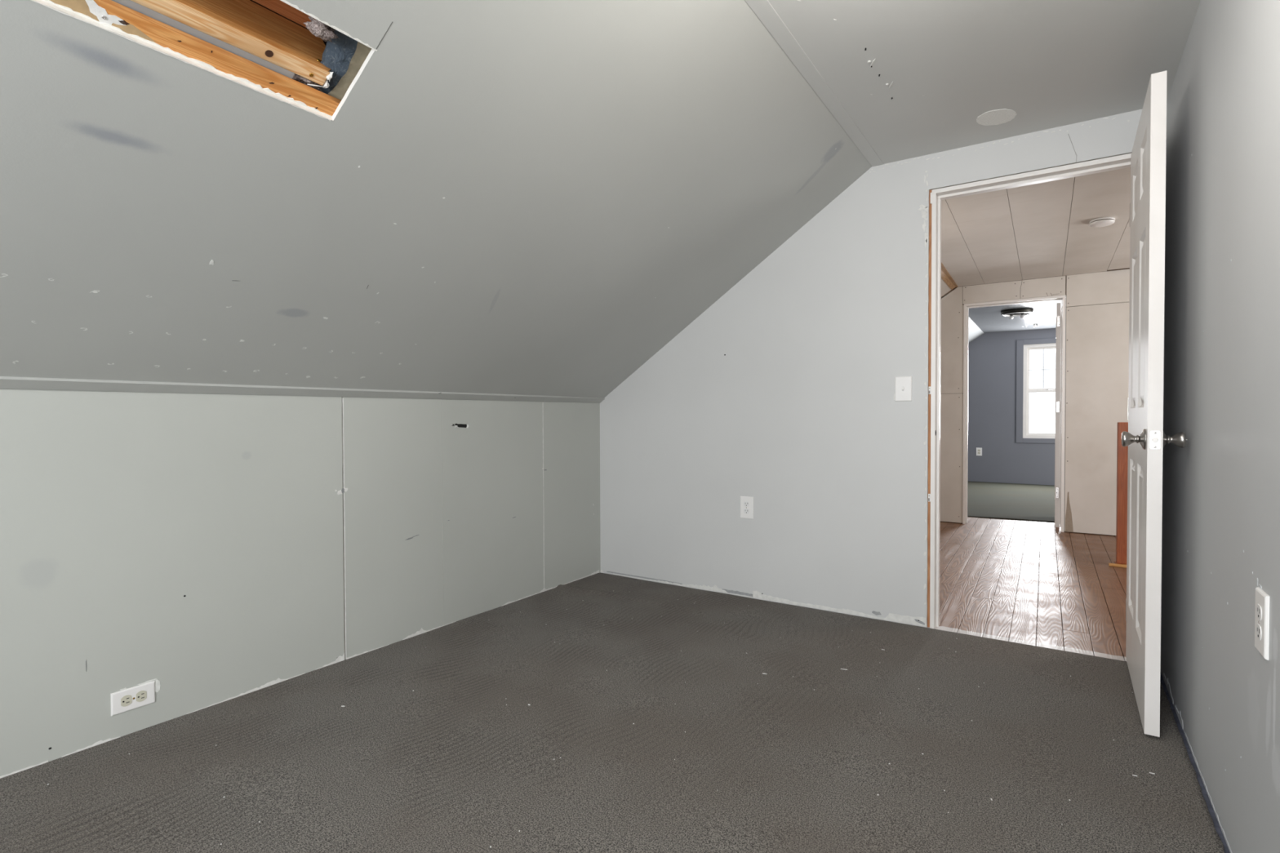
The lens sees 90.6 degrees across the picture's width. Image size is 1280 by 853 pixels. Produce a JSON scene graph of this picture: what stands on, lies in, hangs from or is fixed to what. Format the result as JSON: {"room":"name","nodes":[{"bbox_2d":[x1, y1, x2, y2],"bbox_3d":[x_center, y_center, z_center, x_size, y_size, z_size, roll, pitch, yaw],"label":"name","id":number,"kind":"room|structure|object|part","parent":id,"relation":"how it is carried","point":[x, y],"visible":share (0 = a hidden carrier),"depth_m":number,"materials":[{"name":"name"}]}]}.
{"room":"attic room","nodes":[
{"label":"attic room","id":0,"kind":"room"},
{"bbox_2d":[0,388,600,778],"bbox_3d":[-1.749,0.442,2.059,0.301,1.157,5.150,0,1,34],"label":"wall","id":1,"kind":"structure","parent":0,"point":[211,549],"depth_m":2.27,"materials":[{"name":"grey paint"}]},
{"bbox_2d":[110,680,155,715],"bbox_3d":[-1.603,0.861,2.006,0.007,0.070,0.114,0,1,34],"label":"wall outlet","id":2,"kind":"object","parent":1,"relation":"attached to","point":[124,700],"visible":1,"depth_m":2.00,"materials":[{"name":"white plastic"}]},
{"bbox_2d":[120,694,132,706],"bbox_3d":[-1.613,0.861,1.989,0.002,0.034,0.028,0,1,34],"label":"receptacle","id":3,"kind":"object","parent":2,"relation":"attached to","point":[126,700],"depth_m":1.99,"materials":[{"name":"beige plastic"}]},
{"bbox_2d":[136,690,146,702],"bbox_3d":[-1.591,0.860,2.021,0.002,0.034,0.028,0,1,34],"label":"receptacle","id":4,"kind":"object","parent":2,"relation":"attached to","point":[141,695],"depth_m":2.02,"materials":[{"name":"beige plastic"}]},
{"bbox_3d":[-2.123,0.449,1.237,0.013,1.099,3.266,0,1,34],"label":"wall panel","id":5,"kind":"part","parent":1,"relation":"part of","materials":[{"name":"grey paint"}]},
{"bbox_3d":[-1.080,0.417,2.806,0.013,1.099,0.494,0,1,34],"label":"wall panel","id":6,"kind":"part","parent":1,"relation":"part of","materials":[{"name":"grey paint"}]},
{"bbox_3d":[-0.748,0.407,3.305,0.013,1.099,0.704,0,1,34],"label":"wall panel","id":7,"kind":"part","parent":1,"relation":"part of","materials":[{"name":"grey paint"}]},
{"bbox_3d":[-0.406,0.397,3.820,0.013,1.099,0.529,0,1,34],"label":"wall panel","id":8,"kind":"part","parent":1,"relation":"part of","materials":[{"name":"grey paint"}]},
{"bbox_2d":[0,0,958,403],"bbox_3d":[-0.145,-0.818,2.826,1.984,1.453,8.345,0,1,34],"label":"ceiling","id":9,"kind":"structure","parent":0,"point":[493,200],"depth_m":1.83,"materials":[{"name":"grey paint"}]},
{"bbox_2d":[0,480,1230,852],"bbox_3d":[2.272,0.972,3.780,4.700,0.108,12.450,0,1,34],"label":"floor","id":10,"kind":"structure","parent":0,"point":[598,713],"depth_m":1.95,"materials":[{"name":"grey carpet"}]},
{"bbox_2d":[1108,422,1128,568],"bbox_3d":[3.595,0.449,3.901,1.138,0.946,0.135,0,1,34],"label":"guard","id":11,"kind":"object","parent":10,"relation":"on","point":[1122,451],"visible":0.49,"depth_m":4.15,"materials":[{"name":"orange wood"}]},
{"bbox_3d":[3.202,0.438,4.178,0.090,0.931,0.090,0,1,34],"label":"newel post","id":12,"kind":"part","parent":11,"relation":"part of","materials":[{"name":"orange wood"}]},
{"bbox_2d":[600,108,1142,627],"bbox_3d":[1.627,-0.149,2.841,4.450,2.227,0.116,0,1,34],"label":"wall","id":13,"kind":"structure","parent":0,"point":[780,394],"depth_m":3.27,"materials":[{"name":"grey paint"}]},
{"bbox_2d":[740,496,753,519],"bbox_3d":[0.585,0.445,3.475,0.078,0.122,0.007,0,1,34],"label":"wall outlet","id":14,"kind":"object","parent":13,"relation":"attached to","point":[746,502],"visible":1,"depth_m":3.47,"materials":[{"name":"white plastic"}]},
{"bbox_2d":[743,508,749,513],"bbox_3d":[0.584,0.464,3.474,0.034,0.028,0.002,0,1,34],"label":"receptacle","id":15,"kind":"object","parent":14,"relation":"attached to","point":[745,510],"depth_m":3.47,"materials":[{"name":"white plastic"}]},
{"bbox_2d":[743,501,749,506],"bbox_3d":[0.584,0.425,3.473,0.034,0.028,0.002,0,1,34],"label":"receptacle","id":16,"kind":"object","parent":14,"relation":"attached to","point":[746,504],"depth_m":3.47,"materials":[{"name":"white plastic"}]},
{"bbox_2d":[894,376,911,401],"bbox_3d":[1.252,-0.179,3.014,0.076,0.118,0.015,0,1,34],"label":"light switch","id":17,"kind":"object","parent":13,"relation":"attached to","point":[903,384],"visible":1,"depth_m":3.02,"materials":[{"name":"white plastic"}]},
{"bbox_2d":[928,153,1131,628],"bbox_3d":[1.704,-0.071,2.794,0.778,2.048,0.120,0,1,34],"label":"trim","id":18,"kind":"structure","parent":13,"relation":"attached to","point":[1121,162],"depth_m":2.94,"materials":[{"name":"white paint"}]},
{"bbox_2d":[1121,70,1187,737],"bbox_3d":[1.783,-0.066,2.244,0.161,2.020,0.774,0,1,34],"label":"door","id":19,"kind":"structure","parent":13,"relation":"in","point":[1145,438],"depth_m":1.96,"materials":[{"name":"white paint"}]},
{"bbox_3d":[1.561,0.040,2.014,0.047,0.049,0.049,0,1,34],"label":"knob","id":20,"kind":"part","parent":19,"relation":"part of","materials":[{"name":"silver metal"}]},
{"bbox_3d":[1.851,0.413,2.376,0.007,0.538,0.163,0,1,34],"label":"panel","id":21,"kind":"part","parent":19,"relation":"part of","materials":[{"name":"white paint"}]},
{"bbox_3d":[1.849,-0.358,2.362,0.007,0.540,0.163,0,1,34],"label":"panel","id":22,"kind":"part","parent":19,"relation":"part of","materials":[{"name":"white paint"}]},
{"bbox_3d":[1.847,-0.875,2.353,0.007,0.143,0.163,0,1,34],"label":"panel","id":23,"kind":"part","parent":19,"relation":"part of","materials":[{"name":"white paint"}]},
{"bbox_3d":[1.683,0.418,2.125,0.007,0.538,0.163,0,1,34],"label":"panel","id":24,"kind":"part","parent":19,"relation":"part of","materials":[{"name":"white paint"}]},
{"bbox_3d":[1.680,-0.353,2.112,0.007,0.540,0.163,0,1,34],"label":"panel","id":25,"kind":"part","parent":19,"relation":"part of","materials":[{"name":"white paint"}]},
{"bbox_3d":[1.678,-0.870,2.103,0.007,0.143,0.163,0,1,34],"label":"panel","id":26,"kind":"part","parent":19,"relation":"part of","materials":[{"name":"white paint"}]},
{"bbox_3d":[1.571,0.041,1.932,0.025,0.057,0.001,0,1,34],"label":"latch plate","id":27,"kind":"part","parent":19,"relation":"part of","materials":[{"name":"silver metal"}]},
{"bbox_3d":[1.650,0.041,1.953,0.047,0.049,0.049,0,1,34],"label":"knob","id":28,"kind":"part","parent":19,"relation":"part of","materials":[{"name":"silver metal"}]},
{"bbox_2d":[745,0,1200,166],"bbox_3d":[0.232,-1.232,0.648,1.210,0.034,5.050,0,1,34],"label":"ceiling","id":29,"kind":"structure","parent":0,"point":[903,79],"depth_m":2.17,"materials":[{"name":"grey paint"}]},
{"bbox_2d":[968,300,1061,342],"bbox_3d":[4.584,-0.827,7.242,4.707,1.059,4.065,0,1,34],"label":"ceiling","id":30,"kind":"structure","parent":0,"point":[982,320],"depth_m":7.93,"materials":[{"name":"paint"}]},
{"bbox_2d":[1000,308,1033,319],"bbox_3d":[4.308,-1.278,7.239,0.326,0.095,0.326,0,1,34],"label":"ceiling lamp","id":31,"kind":"object","parent":30,"relation":"attached to","point":[1013,313],"visible":1,"depth_m":7.18,"materials":[{"name":"brown metal"}]},
{"bbox_2d":[1008,313,1013,319],"bbox_3d":[4.257,-1.273,7.261,0.048,0.085,0.048,0,1,34],"label":"socket","id":32,"kind":"object","parent":31,"relation":"attached to","point":[1011,317],"depth_m":7.25,"materials":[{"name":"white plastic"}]},
{"bbox_2d":[1020,312,1025,318],"bbox_3d":[4.348,-1.272,7.201,0.048,0.085,0.048,0,1,34],"label":"socket","id":33,"kind":"object","parent":31,"relation":"attached to","point":[1022,316],"depth_m":7.19,"materials":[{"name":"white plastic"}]},
{"bbox_2d":[968,326,1066,530],"bbox_3d":[4.595,-0.269,7.258,4.700,2.350,4.084,0,1,34],"label":"wall","id":34,"kind":"structure","parent":0,"point":[995,359],"depth_m":9.14,"materials":[{"name":"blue paint"}]},
{"bbox_2d":[976,447,982,455],"bbox_3d":[4.985,0.371,9.316,0.076,0.118,0.007,0,1,34],"label":"wall outlet","id":35,"kind":"object","parent":34,"relation":"attached to","point":[979,451],"visible":1,"depth_m":9.31,"materials":[{"name":"white plastic"}]},
{"bbox_3d":[5.707,-0.496,8.812,0.814,1.460,0.018,0,1,34],"label":"window casing","id":36,"kind":"part","parent":34,"relation":"part of","materials":[{"name":"blue paint"}]},
{"bbox_2d":[1022,342,1056,438],"bbox_3d":[5.743,-0.495,8.865,0.650,1.327,0.100,0,1,34],"label":"window","id":37,"kind":"structure","parent":34,"relation":"in","point":[1026,390],"depth_m":8.98,"materials":[{"name":"white paint"}]},
{"bbox_3d":[5.734,-0.192,8.855,0.560,0.631,0.026,0,1,34],"label":"sash","id":38,"kind":"part","parent":37,"relation":"part of","materials":[{"name":"white paint"}]},
{"bbox_3d":[5.747,-0.811,8.868,0.560,0.606,0.026,0,1,34],"label":"sash","id":39,"kind":"part","parent":37,"relation":"part of","materials":[{"name":"white paint"}]},
{"bbox_2d":[940,267,1129,536],"bbox_3d":[3.415,-0.192,5.530,4.450,2.205,0.102,0,1,34],"label":"wall","id":40,"kind":"structure","parent":0,"point":[1097,304],"depth_m":5.29,"materials":[{"name":"paint"}]},
{"bbox_2d":[962,294,1066,532],"bbox_3d":[3.301,-0.110,5.613,0.771,2.004,0.121,0,1,34],"label":"trim","id":41,"kind":"structure","parent":40,"relation":"attached to","point":[1063,298],"depth_m":5.56,"materials":[{"name":"white paint"}]},
{"bbox_2d":[1054,302,1061,527],"bbox_3d":[3.815,-0.104,5.774,0.047,1.947,0.714,0,1,34],"label":"door","id":42,"kind":"structure","parent":40,"relation":"in","point":[1058,330],"depth_m":5.48,"materials":[{"name":"white paint"}]},
{"bbox_3d":[3.719,0.367,5.676,0.003,0.560,0.200,0,1,34],"label":"panel","id":43,"kind":"part","parent":42,"relation":"part of","materials":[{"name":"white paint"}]},
{"bbox_2d":[941,167,1130,286],"bbox_3d":[3.206,-1.272,3.717,2.806,0.060,3.135,0,1,34],"label":"ceiling","id":44,"kind":"structure","parent":0,"point":[1039,230],"depth_m":4.04,"materials":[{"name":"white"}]},
{"bbox_2d":[1088,217,1115,227],"bbox_3d":[2.777,-1.225,3.808,0.128,0.034,0.128,0,1,34],"label":"smoke detector","id":45,"kind":"object","parent":44,"relation":"attached to","point":[1103,221],"visible":1,"depth_m":3.77,"materials":[{"name":"white plastic"}]},
{"bbox_2d":[1160,0,1279,852],"bbox_3d":[0.712,-0.103,0.382,0.101,2.287,5.200,0,1,34],"label":"wall","id":46,"kind":"structure","parent":0,"point":[1220,521],"depth_m":1.53,"materials":[{"name":"grey paint"}]},
{"bbox_2d":[1254,586,1269,660],"bbox_3d":[1.210,0.382,1.235,0.008,0.122,0.076,0,1,34],"label":"wall outlet","id":47,"kind":"object","parent":46,"relation":"attached to","point":[1262,598],"visible":1,"depth_m":1.22,"materials":[{"name":"white plastic"}]},
{"bbox_2d":[1256,623,1261,640],"bbox_3d":[1.208,0.402,1.237,0.002,0.028,0.034,0,1,34],"label":"receptacle","id":48,"kind":"object","parent":47,"relation":"attached to","point":[1258,625],"depth_m":1.24,"materials":[{"name":"white plastic"}]},
{"bbox_2d":[1256,604,1262,620],"bbox_3d":[1.208,0.362,1.236,0.002,0.028,0.034,0,1,34],"label":"receptacle","id":49,"kind":"object","parent":47,"relation":"attached to","point":[1259,606],"depth_m":1.23,"materials":[{"name":"white plastic"}]}
]}

